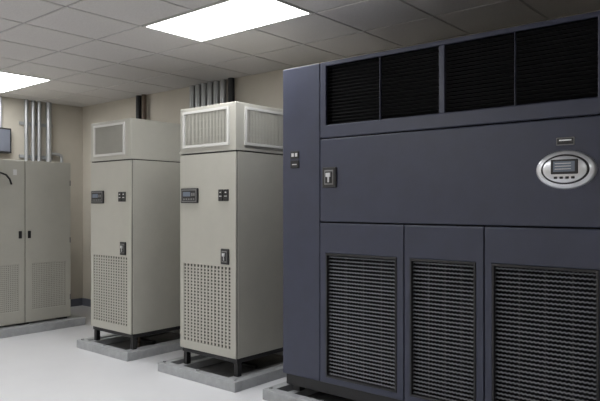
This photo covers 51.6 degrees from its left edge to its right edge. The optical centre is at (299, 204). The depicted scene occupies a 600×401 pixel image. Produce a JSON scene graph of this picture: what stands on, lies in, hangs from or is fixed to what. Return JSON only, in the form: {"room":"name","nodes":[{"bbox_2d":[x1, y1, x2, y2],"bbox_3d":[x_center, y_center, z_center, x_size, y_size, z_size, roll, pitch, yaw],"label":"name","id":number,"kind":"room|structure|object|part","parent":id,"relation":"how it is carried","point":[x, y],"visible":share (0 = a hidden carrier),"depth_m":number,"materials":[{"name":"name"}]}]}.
{"room":"electrical equipment room","nodes":[
{"label":"electrical equipment room","id":0,"kind":"room"},
{"bbox_2d":[0,97,82,298],"bbox_3d":[-5.936,-0.015,5.138,0.100,2.790,9.000,0,0,40],"label":"wall","id":1,"kind":"structure","parent":0,"point":[67,121],"depth_m":8.38,"materials":[{"name":"paint"}]},
{"bbox_2d":[0,96,10,153],"bbox_3d":[-3.692,-0.990,7.628,0.118,0.700,0.240,0,0,40],"label":"junction box","id":2,"kind":"object","parent":1,"relation":"attached to","point":[5,133],"visible":1,"depth_m":7.63,"materials":[{"name":"black metal"}]},
{"bbox_2d":[19,99,62,162],"bbox_3d":[-3.348,0.010,8.051,0.089,2.700,0.570,0,0,40],"label":"conduit","id":3,"kind":"object","parent":1,"relation":"attached to","point":[49,154],"visible":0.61,"depth_m":7.99,"materials":[{"name":"silver metal"}]},
{"bbox_2d":[71,298,81,306],"bbox_3d":[-5.893,1.330,5.102,0.012,0.100,9.000,0,0,40],"label":"baseboard","id":4,"kind":"structure","parent":1,"relation":"attached to","point":[74,302],"depth_m":8.46,"materials":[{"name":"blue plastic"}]},
{"bbox_2d":[0,305,286,400],"bbox_3d":[-1.751,1.430,1.608,11.050,0.100,9.200,0,0,40],"label":"floor","id":5,"kind":"structure","parent":0,"point":[49,365],"depth_m":5.02,"materials":[{"name":"plastic"}]},
{"bbox_2d":[0,314,84,337],"bbox_3d":[-3.291,1.327,6.917,0.950,0.106,1.410,0,0,40],"label":"plinth","id":6,"kind":"object","parent":5,"relation":"on","point":[73,320],"visible":0.49,"depth_m":6.78,"materials":[{"name":"grey concrete"}]},
{"bbox_2d":[0,159,70,325],"bbox_3d":[-3.254,0.396,6.943,0.772,1.756,1.067,0,0,40],"label":"tall cabinet","id":7,"kind":"object","parent":6,"relation":"on","point":[35,196],"visible":1,"depth_m":6.79,"materials":[{"name":"grey metal"}]},
{"bbox_2d":[0,265,18,313],"bbox_3d":[-3.149,0.890,6.510,0.004,0.512,0.404,0,0,40],"label":"vent","id":8,"kind":"object","parent":7,"relation":"attached to","point":[9,274],"depth_m":6.58,"materials":[{"name":"beige metal"}]},
{"bbox_3d":[-3.155,0.396,6.508,0.016,1.756,0.531,0,0,40],"label":"door","id":9,"kind":"part","parent":7,"relation":"part of","materials":[{"name":"beige metal"}]},
{"bbox_3d":[-2.808,0.396,6.919,0.016,1.756,0.528,0,0,40],"label":"door","id":10,"kind":"part","parent":7,"relation":"part of","materials":[{"name":"beige metal"}]},
{"bbox_2d":[32,261,64,308],"bbox_3d":[-2.803,0.890,6.921,0.004,0.512,0.401,0,0,40],"label":"vent","id":11,"kind":"object","parent":7,"relation":"attached to","point":[48,277],"depth_m":6.92,"materials":[{"name":"beige metal"}]},
{"bbox_2d":[77,329,182,361],"bbox_3d":[-1.500,1.337,6.132,0.840,0.087,1.060,0,0,40],"label":"stand","id":12,"kind":"object","parent":5,"relation":"on","point":[111,345],"visible":0.74,"depth_m":5.86,"materials":[{"name":"concrete"}]},
{"bbox_2d":[90,118,182,349],"bbox_3d":[-1.501,0.282,6.083,0.663,2.130,0.876,0,0,40],"label":"air conditioning unit","id":13,"kind":"object","parent":12,"relation":"on","point":[135,165],"visible":0.94,"depth_m":5.75,"materials":[{"name":"beige metal"}]},
{"bbox_3d":[-1.930,-0.075,5.885,0.168,0.084,0.002,0,0,40],"label":"display panel","id":14,"kind":"part","parent":13,"relation":"part of","materials":[{"name":"black plastic"}]},
{"bbox_2d":[93,122,124,156],"bbox_3d":[-1.779,-0.606,5.770,0.500,0.294,0.014,0,0,40],"label":"grille","id":15,"kind":"object","parent":13,"relation":"attached to","point":[108,137],"depth_m":5.76,"materials":[{"name":"grey metal"}]},
{"bbox_2d":[93,254,127,325],"bbox_3d":[-1.768,0.785,5.775,0.564,0.620,0.004,0,0,40],"label":"grille","id":16,"kind":"object","parent":13,"relation":"attached to","point":[110,271],"depth_m":5.77,"materials":[{"name":"beige metal"}]},
{"bbox_3d":[-1.762,0.380,5.775,0.655,1.567,0.016,0,0,40],"label":"door","id":17,"kind":"part","parent":13,"relation":"part of","materials":[{"name":"beige metal"}]},
{"bbox_3d":[-1.606,0.395,5.625,0.090,0.120,0.012,0,0,40],"label":"latch plate","id":18,"kind":"part","parent":13,"relation":"part of","materials":[{"name":"black plastic"}]},
{"bbox_3d":[-1.493,1.183,6.093,0.645,0.033,0.810,0,0,40],"label":"frame","id":19,"kind":"part","parent":13,"relation":"part of","materials":[{"name":"black metal"}]},
{"bbox_2d":[106,332,179,349],"bbox_3d":[-1.500,1.370,6.132,0.700,0.020,0.920,0,0,40],"label":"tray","id":20,"kind":"object","parent":12,"relation":"on","point":[123,343],"depth_m":6.22,"materials":[{"name":"black metal"}]},
{"bbox_2d":[158,351,286,392],"bbox_3d":[-0.482,1.337,5.260,0.920,0.087,1.080,0,0,40],"label":"stand","id":21,"kind":"object","parent":5,"relation":"on","point":[213,372],"visible":0.69,"depth_m":4.97,"materials":[{"name":"concrete"}]},
{"bbox_2d":[180,101,282,376],"bbox_3d":[-0.465,0.282,5.192,0.673,2.130,0.876,0,0,40],"label":"air conditioning unit","id":22,"kind":"object","parent":21,"relation":"on","point":[231,162],"visible":0.86,"depth_m":4.87,"materials":[{"name":"beige metal"}]},
{"bbox_3d":[-0.897,-0.075,4.997,0.168,0.084,0.002,0,0,40],"label":"display panel","id":23,"kind":"part","parent":22,"relation":"part of","materials":[{"name":"black plastic"}]},
{"bbox_2d":[182,106,229,148],"bbox_3d":[-0.746,-0.606,4.881,0.540,0.294,0.014,0,0,40],"label":"grille","id":24,"kind":"object","parent":22,"relation":"attached to","point":[205,127],"depth_m":4.87,"materials":[{"name":"grey metal"}]},
{"bbox_2d":[183,263,230,348],"bbox_3d":[-0.735,0.785,4.887,0.564,0.620,0.004,0,0,40],"label":"grille","id":25,"kind":"object","parent":22,"relation":"attached to","point":[206,286],"depth_m":4.88,"materials":[{"name":"beige metal"}]},
{"bbox_3d":[-0.729,0.380,4.886,0.655,1.567,0.016,0,0,40],"label":"door","id":26,"kind":"part","parent":22,"relation":"part of","materials":[{"name":"beige metal"}]},
{"bbox_3d":[-0.574,0.395,4.737,0.090,0.120,0.012,0,0,40],"label":"latch plate","id":27,"kind":"part","parent":22,"relation":"part of","materials":[{"name":"black plastic"}]},
{"bbox_3d":[-0.460,1.183,5.205,0.645,0.033,0.810,0,0,40],"label":"frame","id":28,"kind":"part","parent":22,"relation":"part of","materials":[{"name":"black metal"}]},
{"bbox_2d":[244,106,282,148],"bbox_3d":[-0.208,-0.606,4.986,0.014,0.294,0.660,0,0,40],"label":"grille","id":29,"kind":"object","parent":22,"relation":"attached to","point":[263,126],"depth_m":4.88,"materials":[{"name":"grey metal"}]},
{"bbox_2d":[197,354,282,377],"bbox_3d":[-0.482,1.370,5.260,0.780,0.020,0.940,0,0,40],"label":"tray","id":30,"kind":"object","parent":21,"relation":"on","point":[219,367],"depth_m":5.25,"materials":[{"name":"black metal"}]},
{"bbox_2d":[263,381,355,400],"bbox_3d":[1.119,1.337,3.955,2.690,0.087,1.110,0,0,40],"label":"stand","id":31,"kind":"object","parent":5,"relation":"on","point":[283,391],"visible":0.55,"depth_m":4.36,"materials":[{"name":"concrete"}]},
{"bbox_2d":[306,391,355,400],"bbox_3d":[1.119,1.370,3.955,2.550,0.020,0.970,0,0,40],"label":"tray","id":32,"kind":"object","parent":31,"relation":"on","point":[318,395],"depth_m":4.40,"materials":[{"name":"black metal"}]},
{"bbox_2d":[283,11,599,400],"bbox_3d":[1.108,0.177,3.924,2.446,2.255,0.987,0,0,40],"label":"air conditioner","id":33,"kind":"object","parent":31,"relation":"on","point":[441,199],"visible":1,"depth_m":3.58,"materials":[{"name":"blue metal"}]},
{"bbox_3d":[0.011,0.115,4.264,0.330,2.130,0.020,0,0,40],"label":"post","id":34,"kind":"part","parent":33,"relation":"part of","materials":[{"name":"metal"}]},
{"bbox_3d":[0.184,-0.181,4.077,0.039,0.062,0.009,0,0,40],"label":"latch handle","id":35,"kind":"part","parent":33,"relation":"part of","materials":[{"name":"silver metal"}]},
{"bbox_3d":[0.195,-0.182,4.089,0.115,0.135,0.012,0,0,40],"label":"latch plate","id":36,"kind":"part","parent":33,"relation":"part of","materials":[{"name":"black plastic"}]},
{"bbox_2d":[326,253,396,392],"bbox_3d":[0.403,0.731,3.970,0.545,0.823,0.082,0,0,40],"label":"grille","id":37,"kind":"object","parent":33,"relation":"attached to","point":[361,288],"depth_m":3.97,"materials":[{"name":"black metal"}]},
{"bbox_3d":[0.385,0.649,3.949,0.640,1.061,0.020,0,0,40],"label":"door","id":38,"kind":"part","parent":33,"relation":"part of","materials":[{"name":"metal"}]},
{"bbox_2d":[410,258,475,400],"bbox_3d":[0.839,0.731,3.601,0.417,0.823,0.082,0,0,40],"label":"grille","id":39,"kind":"object","parent":33,"relation":"attached to","point":[442,290],"depth_m":3.62,"materials":[{"name":"black metal"}]},
{"bbox_3d":[0.825,0.649,3.578,0.499,1.061,0.020,0,0,40],"label":"door","id":40,"kind":"part","parent":33,"relation":"part of","materials":[{"name":"metal"}]},
{"bbox_3d":[0.820,-0.164,3.582,1.778,0.549,0.020,0,0,40],"label":"panel","id":41,"kind":"part","parent":33,"relation":"part of","materials":[{"name":"metal"}]},
{"bbox_3d":[1.260,0.649,3.211,0.627,1.061,0.020,0,0,40],"label":"door","id":42,"kind":"part","parent":33,"relation":"part of","materials":[{"name":"grey metal"}]},
{"bbox_2d":[492,264,599,400],"bbox_3d":[1.277,0.731,3.232,0.545,0.823,0.082,0,0,40],"label":"grille","id":43,"kind":"object","parent":33,"relation":"attached to","point":[546,317],"depth_m":3.23,"materials":[{"name":"black metal"}]},
{"bbox_3d":[1.323,-0.192,3.106,0.132,0.074,0.008,0,0,40],"label":"controller screen frame","id":44,"kind":"part","parent":33,"relation":"part of","materials":[{"name":"black plastic"}]},
{"bbox_2d":[83,9,599,298],"bbox_3d":[1.183,-0.015,5.086,11.050,2.790,0.100,0,0,40],"label":"wall","id":45,"kind":"structure","parent":0,"point":[262,89],"depth_m":7.44,"materials":[{"name":"paint"}]},
{"bbox_2d":[82,298,90,306],"bbox_3d":[1.151,1.330,5.039,10.838,0.100,0.012,0,0,40],"label":"baseboard","id":46,"kind":"structure","parent":45,"relation":"attached to","point":[85,302],"depth_m":8.46,"materials":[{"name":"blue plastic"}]},
{"bbox_2d":[136,94,146,119],"bbox_3d":[-1.940,0.010,7.576,0.175,2.700,0.070,0,0,40],"label":"pipe","id":47,"kind":"object","parent":45,"relation":"attached to","point":[141,101],"visible":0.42,"depth_m":7.58,"materials":[{"name":"black metal"}]},
{"bbox_2d":[189,79,225,107],"bbox_3d":[-1.013,0.010,6.817,0.640,2.700,0.083,0,0,40],"label":"bundle","id":48,"kind":"object","parent":45,"relation":"attached to","point":[209,93],"visible":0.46,"depth_m":6.76,"materials":[{"name":"silver metal"}]},
{"bbox_2d":[228,78,234,101],"bbox_3d":[-0.726,0.010,6.552,0.070,2.700,0.070,0,0,40],"label":"pipe","id":49,"kind":"object","parent":45,"relation":"attached to","point":[231,81],"visible":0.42,"depth_m":6.52,"materials":[{"name":"black metal"}]},
{"bbox_3d":[-1.751,-1.450,1.608,11.050,0.080,9.200,0,0,40],"label":"ceiling","id":50,"kind":"structure","parent":0,"visible":0},
{"bbox_2d":[0,0,597,105],"bbox_3d":[-1.751,-1.365,1.608,10.850,0.030,9.000,0,0,40],"label":"bars","id":51,"kind":"object","parent":50,"relation":"attached to","point":[44,0],"visible":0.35,"depth_m":4.64,"materials":[{"name":"grey metal"}]},
{"bbox_2d":[0,71,52,92],"bbox_3d":[-3.297,-1.370,6.824,1.180,0.060,0.580,0,0,40],"label":"ceiling light","id":52,"kind":"object","parent":51,"relation":"on","point":[9,81],"depth_m":6.75,"materials":[{"name":"white plastic"}]},
{"bbox_2d":[143,0,312,41],"bbox_3d":[-0.545,-1.370,4.503,1.180,0.060,0.580,0,0,40],"label":"ceiling light","id":53,"kind":"object","parent":51,"relation":"on","point":[223,18],"depth_m":4.47,"materials":[{"name":"white plastic"}]},
{"bbox_2d":[0,0,599,106],"bbox_3d":[-1.754,-1.362,1.604,10.830,0.036,8.970,0,0,40],"label":"ceiling tiles","id":54,"kind":"object","parent":51,"relation":"on","point":[21,43],"depth_m":5.04,"materials":[{"name":"white tile"}]}
]}

